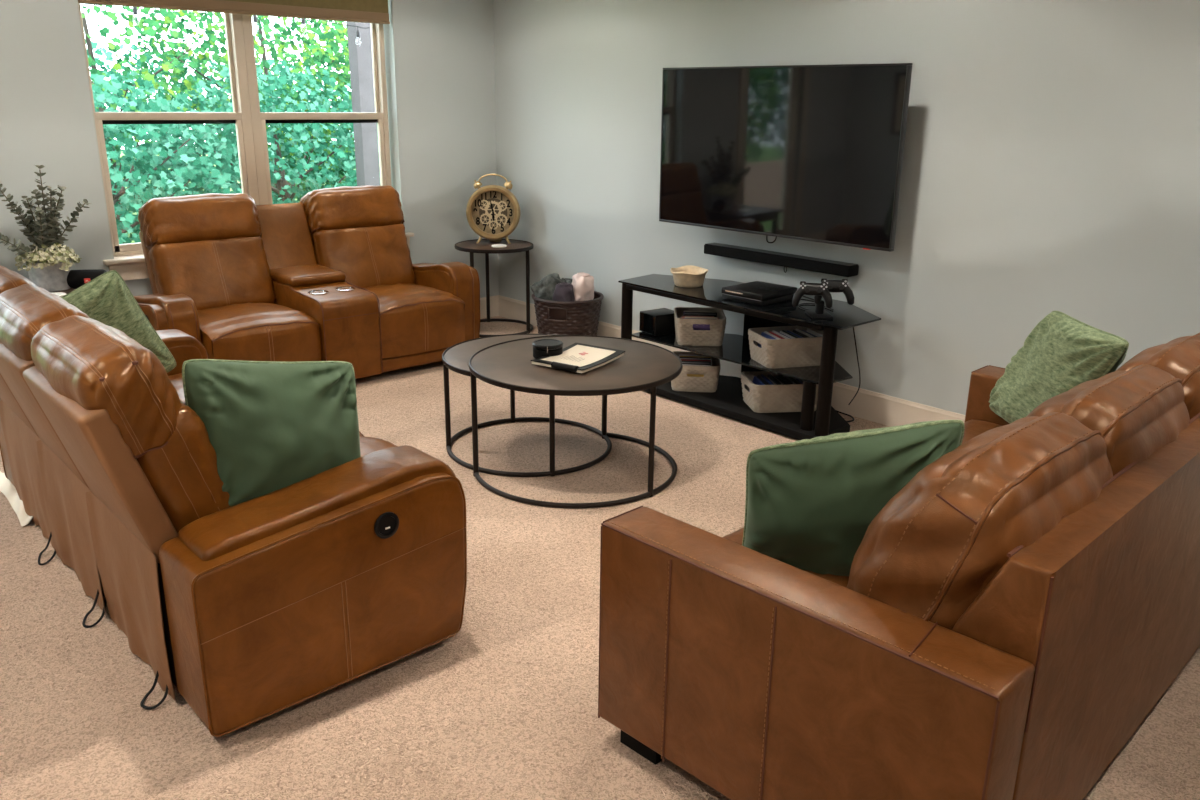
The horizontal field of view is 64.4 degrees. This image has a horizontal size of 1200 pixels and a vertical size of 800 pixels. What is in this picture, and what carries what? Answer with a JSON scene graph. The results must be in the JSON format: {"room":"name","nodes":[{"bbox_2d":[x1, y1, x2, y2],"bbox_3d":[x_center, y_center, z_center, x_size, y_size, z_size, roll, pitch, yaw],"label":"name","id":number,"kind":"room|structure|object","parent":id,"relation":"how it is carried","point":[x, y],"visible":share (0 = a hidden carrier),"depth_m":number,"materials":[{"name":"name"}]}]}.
{"room":"leisure room","nodes":[
{"label":"leisure room","id":0,"kind":"room"},
{"bbox_2d":[0,0,498,297],"bbox_3d":[-2.765,-1.379,5.099,5.670,2.600,0.205,-14,23,-40],"label":"wall","id":1,"kind":"structure","parent":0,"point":[444,49],"depth_m":6.14,"materials":[{"name":"grey paint"}]},
{"bbox_2d":[78,3,258,256],"bbox_3d":[-2.431,-1.697,5.394,0.883,1.683,0.080,-14,23,-40],"label":"window","id":2,"kind":"structure","parent":1,"relation":"attached to","point":[240,116],"depth_m":5.52,"materials":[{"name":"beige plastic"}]},
{"bbox_2d":[78,0,389,23],"bbox_3d":[-2.022,-2.394,5.437,1.821,0.363,0.054,-14,23,-40],"label":"window shade","id":3,"kind":"object","parent":1,"relation":"attached to","point":[364,11],"visible":1,"depth_m":5.61,"materials":[{"name":"brown"}]},
{"bbox_2d":[242,14,391,204],"bbox_3d":[-1.761,-1.870,5.973,0.922,1.683,0.080,-14,23,-40],"label":"window","id":4,"kind":"structure","parent":1,"relation":"attached to","point":[259,119],"depth_m":5.94,"materials":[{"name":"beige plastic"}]},
{"bbox_2d":[480,295,498,318],"bbox_3d":[-2.737,-0.197,5.420,5.350,0.152,0.016,-14,23,-40],"label":"baseboard","id":5,"kind":"structure","parent":1,"relation":"attached to","point":[494,300],"depth_m":7.08,"materials":[{"name":"beige paint"}]},
{"bbox_2d":[0,316,1199,799],"bbox_3d":[0.003,0.859,2.567,5.670,0.080,8.520,-14,23,-40],"label":"floor","id":6,"kind":"structure","parent":0,"point":[504,707],"depth_m":2.64,"materials":[{"name":"beige carpet"}]},
{"bbox_2d":[0,471,32,526],"bbox_3d":[-2.372,0.363,3.821,0.075,0.045,0.720,-14,23,-40],"label":"strip","id":7,"kind":"object","parent":6,"relation":"on","point":[7,488],"visible":0.73,"depth_m":3.77,"materials":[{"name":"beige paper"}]},
{"bbox_2d":[50,288,74,293],"bbox_3d":[-2.782,-0.258,4.901,0.630,0.580,0.540,-14,23,-40],"label":"end table","id":8,"kind":"object","parent":6,"relation":"on","point":[71,289],"visible":0.02,"depth_m":4.88,"materials":[{"name":"brown wood"}]},
{"bbox_2d":[0,165,91,291],"bbox_3d":[-2.856,-0.873,4.846,0.514,0.624,0.305,-9,20,-27],"label":"potted plant","id":9,"kind":"object","parent":8,"relation":"on","point":[48,264],"visible":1,"depth_m":4.83,"materials":[{"name":"plant"}]},
{"bbox_2d":[25,258,70,291],"bbox_3d":[-2.841,-0.648,4.922,0.210,0.150,0.210,-15,23,-40],"label":"pot","id":10,"kind":"object","parent":8,"relation":"on","point":[51,278],"depth_m":4.84,"materials":[{"name":"concrete"}]},
{"bbox_2d":[52,292,65,296],"bbox_3d":[-2.731,-0.524,4.762,0.110,0.011,0.110,-14,23,-40],"label":"coaster","id":11,"kind":"object","parent":8,"relation":"on","point":[60,294],"visible":0.34,"depth_m":4.78,"materials":[{"name":"white stone"}]},
{"bbox_2d":[67,269,106,288],"bbox_3d":[-2.683,-0.632,4.966,0.218,0.096,0.097,-3,18,-12],"label":"speaker","id":12,"kind":"object","parent":8,"relation":"on","point":[76,279],"visible":0.66,"depth_m":4.93},
{"bbox_2d":[0,265,466,736],"bbox_3d":[-1.393,0.071,3.252,1.058,0.975,2.224,-14,23,-40],"label":"reclining sofa","id":13,"kind":"object","parent":6,"relation":"on","point":[263,606],"visible":0.92,"depth_m":2.48,"materials":[{"name":"leather"}]},
{"bbox_2d":[61,270,176,372],"bbox_3d":[-1.927,-0.198,3.627,0.573,0.573,0.178,-11,21,-34],"label":"throw pillow","id":14,"kind":"object","parent":13,"relation":"on","point":[107,299],"visible":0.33,"depth_m":3.60,"materials":[{"name":"green woven fabric"}]},
{"bbox_2d":[137,400,230,532],"bbox_3d":[-1.207,0.169,2.646,0.317,0.454,0.584,-15,23,-40],"label":"cushion","id":15,"kind":"object","parent":13,"relation":"on","point":[179,484],"depth_m":2.39,"materials":[{"name":"leather"}]},
{"bbox_2d":[182,359,360,506],"bbox_3d":[-0.883,0.112,2.637,0.509,0.521,0.212,-15,23,-41],"label":"throw pillow","id":16,"kind":"object","parent":13,"relation":"on","point":[271,426],"visible":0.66,"depth_m":2.53,"materials":[{"name":"green fabric"}]},
{"bbox_2d":[134,185,479,378],"bbox_3d":[-1.680,-0.683,5.513,1.940,1.002,0.978,-14,23,-40],"label":"loveseat","id":17,"kind":"object","parent":6,"relation":"on","point":[329,275],"visible":0.94,"depth_m":5.37,"materials":[{"name":"leather"}]},
{"bbox_2d":[148,236,275,309],"bbox_3d":[-2.159,-0.692,5.339,0.619,0.459,0.314,-15,23,-40],"label":"cushion","id":18,"kind":"object","parent":17,"relation":"on","point":[213,271],"depth_m":5.24,"materials":[{"name":"leather"}]},
{"bbox_2d":[311,224,414,287],"bbox_3d":[-1.466,-0.873,5.940,0.617,0.457,0.316,-15,23,-40],"label":"cushion","id":19,"kind":"object","parent":17,"relation":"on","point":[369,255],"depth_m":5.83,"materials":[{"name":"leather"}]},
{"bbox_2d":[454,239,533,336],"bbox_3d":[-0.730,-0.784,6.627,0.540,0.600,0.540,-14,23,-40],"label":"side table","id":20,"kind":"object","parent":6,"relation":"on","point":[484,246],"visible":0.65,"depth_m":6.54,"materials":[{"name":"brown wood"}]},
{"bbox_2d":[466,174,520,243],"bbox_3d":[-0.730,-1.321,6.555,0.370,0.466,0.167,1,17,1],"label":"alarm clock","id":21,"kind":"object","parent":20,"relation":"on","point":[493,212],"visible":1,"depth_m":6.51,"materials":[{"name":"gold metal"}]},
{"bbox_2d":[491,244,506,247],"bbox_3d":[-0.680,-1.038,6.419,0.104,0.011,0.104,-14,23,-40],"label":"coaster","id":22,"kind":"object","parent":20,"relation":"on","point":[494,245],"visible":1,"depth_m":6.41,"materials":[{"name":"white ceramic"}]},
{"bbox_2d":[442,334,611,476],"bbox_3d":[-0.326,0.004,4.386,0.780,0.452,0.780,-14,23,-40],"label":"coffee table","id":23,"kind":"object","parent":6,"relation":"on","point":[456,358],"visible":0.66,"depth_m":4.34,"materials":[{"name":"brown metal"}]},
{"bbox_2d":[532,291,603,335],"bbox_3d":[-0.210,-0.530,6.184,0.465,0.394,0.465,-10,21,-32],"label":"wicker basket","id":24,"kind":"object","parent":6,"relation":"on","point":[552,317],"visible":0.71,"depth_m":6.01,"materials":[{"name":"wicker"}]},
{"bbox_2d":[530,273,566,300],"bbox_3d":[-0.321,-0.708,6.123,0.253,0.219,0.189,1,17,2],"label":"rolled blanket","id":25,"kind":"object","parent":24,"relation":"in","point":[544,289],"visible":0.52,"depth_m":6.05,"materials":[{"name":"grey fabric"}]},
{"bbox_2d":[553,282,574,300],"bbox_3d":[-0.223,-0.620,6.069,0.145,0.256,0.140,-14,23,-40],"label":"rolled blanket","id":26,"kind":"object","parent":24,"relation":"in","point":[563,291],"visible":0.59,"depth_m":6.00,"materials":[{"name":"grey fabric"}]},
{"bbox_2d":[564,278,572,283],"bbox_3d":[-0.191,-0.686,6.237,0.185,0.229,0.170,-14,23,-40],"label":"rolled blanket","id":27,"kind":"object","parent":24,"relation":"in","point":[568,280],"visible":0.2,"depth_m":6.17,"materials":[{"name":"grey fabric"}]},
{"bbox_2d":[572,272,593,300],"bbox_3d":[-0.115,-0.677,6.125,0.159,0.281,0.181,-14,23,-40],"label":"rolled blanket","id":28,"kind":"object","parent":24,"relation":"in","point":[583,283],"visible":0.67,"depth_m":6.04,"materials":[{"name":"pink fabric"}]},
{"bbox_2d":[469,335,682,507],"bbox_3d":[-0.106,0.064,4.134,0.908,0.494,0.908,-14,23,-40],"label":"coffee table","id":29,"kind":"object","parent":6,"relation":"on","point":[508,364],"visible":0.97,"depth_m":3.91,"materials":[{"name":"brown metal"}]},
{"bbox_2d":[532,339,562,358],"bbox_3d":[-0.224,-0.216,4.086,0.134,0.064,0.134,-10,20,-30],"label":"round tin","id":30,"kind":"object","parent":29,"relation":"on","point":[541,347],"visible":0.89,"depth_m":4.04,"materials":[{"name":"black metal"}]},
{"bbox_2d":[531,343,624,372],"bbox_3d":[-0.092,-0.180,4.028,0.258,0.027,0.341,12,20,31],"label":"binder","id":31,"kind":"object","parent":29,"relation":"on","point":[577,357],"visible":0.97,"depth_m":4.00,"materials":[{"name":"beige paper"}]},
{"bbox_2d":[618,274,880,439],"bbox_3d":[0.763,-0.265,5.052,0.530,0.592,1.512,-14,23,-40],"label":"media stand","id":32,"kind":"object","parent":6,"relation":"on","point":[727,400],"visible":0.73,"depth_m":4.80,"materials":[{"name":"black glass"}]},
{"bbox_2d":[639,308,674,335],"bbox_3d":[0.339,-0.442,5.387,0.182,0.118,0.150,-11,21,-33],"label":"box","id":33,"kind":"object","parent":32,"relation":"on","point":[655,322],"visible":0.84,"depth_m":5.33,"materials":[{"name":"black plastic"}]},
{"bbox_2d":[670,265,707,287],"bbox_3d":[0.486,-0.671,5.196,0.205,0.091,0.251,5,18,12],"label":"stoneware bowl","id":34,"kind":"object","parent":32,"relation":"on","point":[688,276],"visible":1,"depth_m":5.13,"materials":[{"name":"beige ceramic"}]},
{"bbox_2d":[671,351,719,391],"bbox_3d":[0.523,-0.156,5.266,0.274,0.150,0.309,2,18,4],"label":"storage bin","id":35,"kind":"object","parent":32,"relation":"on","point":[709,382],"visible":0.59,"depth_m":5.14,"materials":[{"name":"beige wicker"}]},
{"bbox_2d":[679,355,708,356],"bbox_3d":[0.529,-0.190,5.364,0.176,0.124,0.041,2,18,4],"label":"case","id":36,"kind":"object","parent":35,"relation":"in","point":[679,355],"visible":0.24,"depth_m":5.35,"materials":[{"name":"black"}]},
{"bbox_2d":[679,357,710,358],"bbox_3d":[0.528,-0.177,5.325,0.176,0.124,0.041,2,18,4],"label":"case","id":37,"kind":"object","parent":35,"relation":"in","point":[679,357],"visible":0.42,"depth_m":5.31,"materials":[{"name":"black plastic"}]},
{"bbox_2d":[687,374,703,376],"bbox_3d":[0.525,-0.123,5.171,0.176,0.124,0.043,2,18,4],"label":"case","id":38,"kind":"object","parent":35,"relation":"in","point":[689,375],"visible":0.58,"depth_m":5.16,"materials":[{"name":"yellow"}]},
{"bbox_2d":[680,356,710,357],"bbox_3d":[0.532,-0.183,5.344,0.176,0.124,0.041,2,18,4],"label":"case","id":39,"kind":"object","parent":35,"relation":"in","point":[680,356],"visible":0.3,"depth_m":5.33,"materials":[{"name":"brown plastic"}]},
{"bbox_2d":[682,362,708,363],"bbox_3d":[0.510,-0.145,5.230,0.176,0.124,0.043,2,18,4],"label":"case","id":40,"kind":"object","parent":35,"relation":"in","point":[682,362],"visible":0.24,"depth_m":5.22,"materials":[{"name":"grey plastic"}]},
{"bbox_2d":[682,363,709,364],"bbox_3d":[0.509,-0.138,5.212,0.176,0.123,0.046,2,18,4],"label":"case","id":41,"kind":"object","parent":35,"relation":"in","point":[682,363],"visible":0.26,"depth_m":5.20,"materials":[{"name":"black plastic"}]},
{"bbox_2d":[682,360,710,364],"bbox_3d":[0.521,-0.153,5.248,0.176,0.124,0.044,2,18,4],"label":"case","id":42,"kind":"object","parent":35,"relation":"in","point":[709,362],"visible":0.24,"depth_m":5.24,"materials":[{"name":"black plastic"}]},
{"bbox_2d":[674,307,725,345],"bbox_3d":[0.543,-0.403,5.218,0.274,0.150,0.309,1,17,2],"label":"storage bin","id":43,"kind":"object","parent":32,"relation":"on","point":[685,334],"visible":0.96,"depth_m":5.09,"materials":[{"name":"beige plastic"}]},
{"bbox_2d":[684,318,709,329],"bbox_3d":[0.537,-0.377,5.124,0.176,0.124,0.041,1,17,2],"label":"case","id":44,"kind":"object","parent":43,"relation":"in","point":[684,318],"visible":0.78,"depth_m":5.12,"materials":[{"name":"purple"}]},
{"bbox_2d":[682,316,712,317],"bbox_3d":[0.531,-0.394,5.186,0.176,0.124,0.040,1,17,2],"label":"case","id":45,"kind":"object","parent":43,"relation":"in","point":[682,316],"visible":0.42,"depth_m":5.17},
{"bbox_2d":[683,315,714,316],"bbox_3d":[0.541,-0.401,5.206,0.176,0.124,0.039,1,17,2],"label":"case","id":46,"kind":"object","parent":43,"relation":"in","point":[683,315],"visible":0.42,"depth_m":5.19,"materials":[{"name":"black"}]},
{"bbox_2d":[684,314,715,316],"bbox_3d":[0.548,-0.407,5.226,0.176,0.124,0.040,1,17,2],"label":"case","id":47,"kind":"object","parent":43,"relation":"in","point":[684,314],"visible":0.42,"depth_m":5.21,"materials":[{"name":"black"}]},
{"bbox_2d":[685,312,716,316],"bbox_3d":[0.556,-0.422,5.267,0.176,0.124,0.041,1,17,2],"label":"case","id":48,"kind":"object","parent":43,"relation":"in","point":[685,312],"visible":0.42,"depth_m":5.25,"materials":[{"name":"black"}]},
{"bbox_2d":[685,317,717,318],"bbox_3d":[0.544,-0.386,5.144,0.176,0.124,0.041,1,17,2],"label":"case","id":49,"kind":"object","parent":43,"relation":"in","point":[685,317],"visible":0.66,"depth_m":5.13,"materials":[{"name":"beige plastic"}]},
{"bbox_2d":[645,375,849,439],"bbox_3d":[0.760,-0.008,5.121,0.515,0.038,1.330,-15,23,-40],"label":"shelf","id":50,"kind":"object","parent":32,"relation":"attached to","point":[727,401],"depth_m":4.86,"materials":[{"name":"black wood"}]},
{"bbox_2d":[721,281,813,305],"bbox_3d":[0.885,-0.536,4.827,0.358,0.064,0.411,-16,24,-42],"label":"game console","id":51,"kind":"object","parent":32,"relation":"on","point":[755,292],"visible":0.83,"depth_m":4.79,"materials":[{"name":"black plastic"}]},
{"bbox_2d":[741,371,817,412],"bbox_3d":[0.934,-0.044,4.928,0.379,0.150,0.265,-2,18,-8],"label":"storage bin","id":52,"kind":"object","parent":32,"relation":"on","point":[785,397],"visible":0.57,"depth_m":4.81,"materials":[{"name":"beige wicker"}]},
{"bbox_2d":[749,376,764,391],"bbox_3d":[0.805,-0.040,4.907,0.049,0.122,0.176,-2,18,-8],"label":"case","id":53,"kind":"object","parent":52,"relation":"in","point":[756,380],"visible":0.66,"depth_m":4.92,"materials":[{"name":"blue plastic"}]},
{"bbox_2d":[757,375,769,384],"bbox_3d":[0.825,-0.048,4.912,0.050,0.122,0.176,-2,18,-8],"label":"case","id":54,"kind":"object","parent":52,"relation":"in","point":[759,377],"visible":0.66,"depth_m":4.90,"materials":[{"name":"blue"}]},
{"bbox_2d":[761,374,773,384],"bbox_3d":[0.845,-0.050,4.923,0.051,0.122,0.176,-2,18,-8],"label":"case","id":55,"kind":"object","parent":52,"relation":"in","point":[762,375],"visible":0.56,"depth_m":4.90,"materials":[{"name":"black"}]},
{"bbox_2d":[768,374,780,384],"bbox_3d":[0.884,-0.053,4.929,0.049,0.122,0.176,-2,18,-8],"label":"case","id":56,"kind":"object","parent":52,"relation":"in","point":[770,376],"visible":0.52,"depth_m":4.91,"materials":[{"name":"black"}]},
{"bbox_2d":[748,326,822,368],"bbox_3d":[0.960,-0.270,4.814,0.379,0.150,0.265,-4,18,-16],"label":"storage bin","id":57,"kind":"object","parent":32,"relation":"on","point":[793,352],"visible":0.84,"depth_m":4.71,"materials":[{"name":"beige plastic"}]},
{"bbox_2d":[757,332,775,347],"bbox_3d":[0.835,-0.262,4.772,0.048,0.123,0.176,-4,18,-16],"label":"case","id":58,"kind":"object","parent":57,"relation":"in","point":[763,334],"visible":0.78,"depth_m":4.79,"materials":[{"name":"blue plastic"}]},
{"bbox_2d":[764,331,779,338],"bbox_3d":[0.850,-0.267,4.785,0.047,0.123,0.176,-4,18,-16],"label":"case","id":59,"kind":"object","parent":57,"relation":"in","point":[766,332],"visible":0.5,"depth_m":4.78,"materials":[{"name":"white plastic"}]},
{"bbox_2d":[769,331,784,338],"bbox_3d":[0.874,-0.266,4.776,0.048,0.123,0.176,-4,18,-16],"label":"case","id":60,"kind":"object","parent":57,"relation":"in","point":[771,332],"visible":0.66,"depth_m":4.77,"materials":[{"name":"red"}]},
{"bbox_2d":[772,330,789,338],"bbox_3d":[0.891,-0.271,4.786,0.049,0.123,0.176,-4,18,-16],"label":"case","id":61,"kind":"object","parent":57,"relation":"in","point":[779,334],"visible":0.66,"depth_m":4.76,"materials":[{"name":"white"}]},
{"bbox_2d":[782,330,798,337],"bbox_3d":[0.946,-0.274,4.809,0.050,0.122,0.176,-4,18,-16],"label":"case","id":62,"kind":"object","parent":57,"relation":"in","point":[784,331],"visible":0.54,"depth_m":4.80,"materials":[{"name":"black"}]},
{"bbox_2d":[793,330,808,337],"bbox_3d":[1.003,-0.277,4.824,0.051,0.122,0.176,-4,18,-16],"label":"case","id":63,"kind":"object","parent":57,"relation":"in","point":[794,331],"visible":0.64,"depth_m":4.82,"materials":[{"name":"black plastic"}]},
{"bbox_2d":[795,329,813,336],"bbox_3d":[1.019,-0.283,4.833,0.049,0.123,0.176,-4,18,-16],"label":"case","id":64,"kind":"object","parent":57,"relation":"in","point":[798,330],"visible":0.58,"depth_m":4.82,"materials":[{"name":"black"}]},
{"bbox_2d":[806,328,822,336],"bbox_3d":[1.079,-0.284,4.838,0.049,0.123,0.176,-4,18,-16],"label":"case","id":65,"kind":"object","parent":57,"relation":"in","point":[807,330],"visible":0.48,"depth_m":4.83,"materials":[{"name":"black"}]},
{"bbox_2d":[798,300,832,318],"bbox_3d":[1.057,-0.463,4.584,0.156,0.075,0.341,0,17,-2],"label":"dock","id":66,"kind":"object","parent":32,"relation":"on","point":[819,312],"visible":0.96,"depth_m":4.47,"materials":[{"name":"black plastic"}]},
{"bbox_2d":[792,281,832,308],"bbox_3d":[0.996,-0.491,4.457,0.187,0.117,0.066,4,18,9],"label":"game controller","id":67,"kind":"object","parent":66,"relation":"on","point":[814,289],"visible":1,"depth_m":4.44,"materials":[{"name":"black plastic"}]},
{"bbox_2d":[814,278,854,304],"bbox_3d":[1.100,-0.507,4.473,0.187,0.117,0.066,2,17,4],"label":"game controller","id":68,"kind":"object","parent":66,"relation":"on","point":[836,286],"visible":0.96,"depth_m":4.45,"materials":[{"name":"black plastic"}]},
{"bbox_2d":[848,327,860,404],"bbox_3d":[1.237,-0.161,4.599,0.057,0.443,0.162,7,19,20],"label":"power cord","id":69,"kind":"object","parent":32,"relation":"hanging from","point":[853,327],"visible":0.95,"depth_m":4.56,"materials":[{"name":"black plastic"}]},
{"bbox_2d":[836,410,853,422],"bbox_3d":[1.218,0.064,4.956,0.147,0.033,0.261,-5,18,-17],"label":"power cord","id":70,"kind":"object","parent":6,"relation":"on","point":[852,417],"visible":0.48,"depth_m":4.94,"materials":[{"name":"black plastic"}]},
{"bbox_2d":[598,333,1199,799],"bbox_3d":[1.082,0.316,2.673,2.106,0.920,0.961,-16,24,-42],"label":"leather sofa","id":71,"kind":"object","parent":6,"relation":"on","point":[1003,626],"visible":0.95,"depth_m":1.94,"materials":[{"name":"brown leather"}]},
{"bbox_2d":[722,528,848,586],"bbox_3d":[0.610,0.539,2.353,0.598,0.232,0.796,-16,24,-42],"label":"seat cushion","id":72,"kind":"object","parent":71,"relation":"on","point":[737,536],"depth_m":2.33,"materials":[{"name":"leather"}]},
{"bbox_2d":[742,420,963,575],"bbox_3d":[0.579,0.255,2.275,0.496,0.528,0.216,8,19,22],"label":"throw pillow","id":73,"kind":"object","parent":71,"relation":"on","point":[810,504],"visible":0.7,"depth_m":2.19,"materials":[{"name":"green fabric"}]},
{"bbox_2d":[846,412,1112,629],"bbox_3d":[0.822,0.306,2.077,0.658,0.541,0.397,-16,24,-42],"label":"cushion","id":74,"kind":"object","parent":71,"relation":"on","point":[953,549],"depth_m":1.83,"materials":[{"name":"leather"}]},
{"bbox_2d":[962,419,1001,443],"bbox_3d":[1.459,0.297,3.155,0.597,0.234,0.796,-16,24,-42],"label":"seat cushion","id":75,"kind":"object","parent":71,"relation":"on","point":[972,427],"depth_m":3.46,"materials":[{"name":"leather"}]},
{"bbox_2d":[988,311,1128,423],"bbox_3d":[1.518,-0.072,3.200,0.183,0.430,0.683,-2,18,-9],"label":"throw pillow","id":76,"kind":"object","parent":71,"relation":"on","point":[1062,352],"visible":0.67,"depth_m":3.09,"materials":[{"name":"green fabric"}]},
{"bbox_2d":[1026,364,1189,475],"bbox_3d":[1.240,0.187,2.467,0.656,0.538,0.393,-16,24,-42],"label":"cushion","id":77,"kind":"object","parent":71,"relation":"on","point":[1141,413],"depth_m":2.26,"materials":[{"name":"leather"}]},
{"bbox_2d":[1116,333,1199,418],"bbox_3d":[1.661,0.068,2.872,0.652,0.548,0.390,-16,24,-42],"label":"cushion","id":78,"kind":"object","parent":71,"relation":"on","point":[1179,357],"depth_m":2.60,"materials":[{"name":"leather"}]},
{"bbox_2d":[493,0,1199,414],"bbox_3d":[2.065,-0.948,3.934,0.160,2.600,8.200,-14,23,-40],"label":"wall","id":79,"kind":"structure","parent":0,"point":[1051,156],"depth_m":4.40,"materials":[{"name":"grey paint"}]},
{"bbox_2d":[499,295,964,426],"bbox_3d":[1.984,0.237,4.245,0.016,0.152,8.200,-14,23,-40],"label":"baseboard","id":80,"kind":"structure","parent":79,"relation":"attached to","point":[891,411],"depth_m":4.92,"materials":[{"name":"beige paint"}]},
{"bbox_2d":[704,242,858,276],"bbox_3d":[0.946,-0.735,5.083,0.108,0.096,0.964,-14,23,-40],"label":"soundbar","id":81,"kind":"object","parent":79,"relation":"attached to","point":[832,267],"visible":1,"depth_m":5.00,"materials":[{"name":"black plastic"}]},
{"bbox_2d":[659,63,912,251],"bbox_3d":[0.918,-1.247,4.878,0.201,0.875,1.468,-16,24,-41],"label":"television","id":82,"kind":"object","parent":79,"relation":"attached to","point":[814,153],"visible":1,"depth_m":4.72,"materials":[{"name":"black"}]},
{"label":"outside","id":83,"kind":"structure","parent":0,"visible":0},
{"bbox_2d":[120,150,354,242],"bbox_3d":[-10.397,-2.901,14.521,40.000,0.580,24.000,-14,23,-40],"label":"lawn","id":84,"kind":"structure","parent":83,"point":[122,154],"depth_m":18.54,"materials":[{"name":"green plant"}]},
{"bbox_2d":[81,5,231,229],"bbox_3d":[-6.005,-3.727,11.390,3.494,3.827,2.055,-14,23,-40],"label":"maple tree","id":85,"kind":"object","parent":84,"relation":"on","point":[205,57],"visible":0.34,"depth_m":11.56,"materials":[{"name":"green plant"}]},
{"bbox_2d":[90,72,241,243],"bbox_3d":[-5.183,-2.212,9.799,3.042,2.351,1.836,-14,23,-40],"label":"bush","id":86,"kind":"object","parent":84,"relation":"on","point":[143,162],"visible":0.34,"depth_m":9.81,"materials":[{"name":"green plant"}]},
{"bbox_2d":[87,41,353,228],"bbox_3d":[-6.614,-3.411,13.713,6.798,3.277,2.156,-14,23,-40],"label":"maple tree","id":87,"kind":"object","parent":84,"relation":"on","point":[108,54],"visible":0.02,"depth_m":13.45,"materials":[{"name":"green plant"}]},
{"bbox_2d":[127,7,350,200],"bbox_3d":[-4.545,-4.230,13.154,3.585,3.765,2.040,-14,23,-40],"label":"maple tree","id":88,"kind":"object","parent":84,"relation":"on","point":[316,29],"visible":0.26,"depth_m":12.55,"materials":[{"name":"green plant"}]},
{"bbox_2d":[151,59,380,203],"bbox_3d":[-3.820,-2.829,11.475,3.051,2.401,1.856,-14,23,-40],"label":"bush","id":89,"kind":"object","parent":84,"relation":"on","point":[344,137],"visible":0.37,"depth_m":11.11,"materials":[{"name":"green plant"}]},
{"bbox_2d":[255,17,354,195],"bbox_3d":[-3.890,-5.026,15.531,4.082,4.189,2.054,-14,23,-40],"label":"maple tree","id":90,"kind":"object","parent":84,"relation":"on","point":[267,36],"visible":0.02,"depth_m":14.59,"materials":[{"name":"green plant"}]},
{"bbox_2d":[269,21,379,201],"bbox_3d":[-3.101,-3.659,13.012,2.023,3.035,2.812,15,22,37],"label":"maple tree","id":91,"kind":"object","parent":84,"relation":"on","point":[328,35],"visible":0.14,"depth_m":12.28,"materials":[{"name":"green plant"}]},
{"bbox_2d":[347,22,379,185],"bbox_3d":[-2.304,-2.803,9.312,0.220,3.600,0.220,-14,23,-40],"label":"porch post","id":92,"kind":"object","parent":84,"relation":"on","point":[360,57],"visible":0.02,"depth_m":9.22,"materials":[{"name":"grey wood"}]},
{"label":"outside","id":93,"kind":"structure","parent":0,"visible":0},
{"bbox_2d":[133,7,137,14],"bbox_3d":[-3.613,-3.016,7.389,0.033,0.052,0.051,-14,23,-40],"label":"string lights","id":94,"kind":"object","parent":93,"point":[135,11],"depth_m":7.38,"materials":[{"name":"black plastic"}]},
{"bbox_2d":[133,7,137,14],"bbox_3d":[-3.608,-3.038,7.387,0.036,0.090,0.036,-15,23,-40],"label":"socket","id":95,"kind":"object","parent":94,"relation":"attached to","point":[135,12],"depth_m":7.38,"materials":[{"name":"plastic"}]},
{"bbox_2d":[253,15,258,25],"bbox_3d":[-2.904,-3.190,8.005,0.040,0.078,0.051,-14,23,-40],"label":"string lights","id":96,"kind":"object","parent":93,"point":[254,16],"depth_m":7.99,"materials":[{"name":"black plastic"}]},
{"bbox_2d":[253,15,257,21],"bbox_3d":[-2.899,-3.222,8.000,0.036,0.090,0.036,-15,23,-40],"label":"socket","id":97,"kind":"object","parent":96,"relation":"attached to","point":[254,16],"depth_m":7.99,"materials":[{"name":"plastic"}]},
{"bbox_2d":[323,20,369,36],"bbox_3d":[-2.282,-3.330,8.550,0.448,0.117,0.051,-14,23,-40],"label":"string lights","id":98,"kind":"object","parent":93,"point":[357,32],"depth_m":8.62,"materials":[{"name":"black plastic"}]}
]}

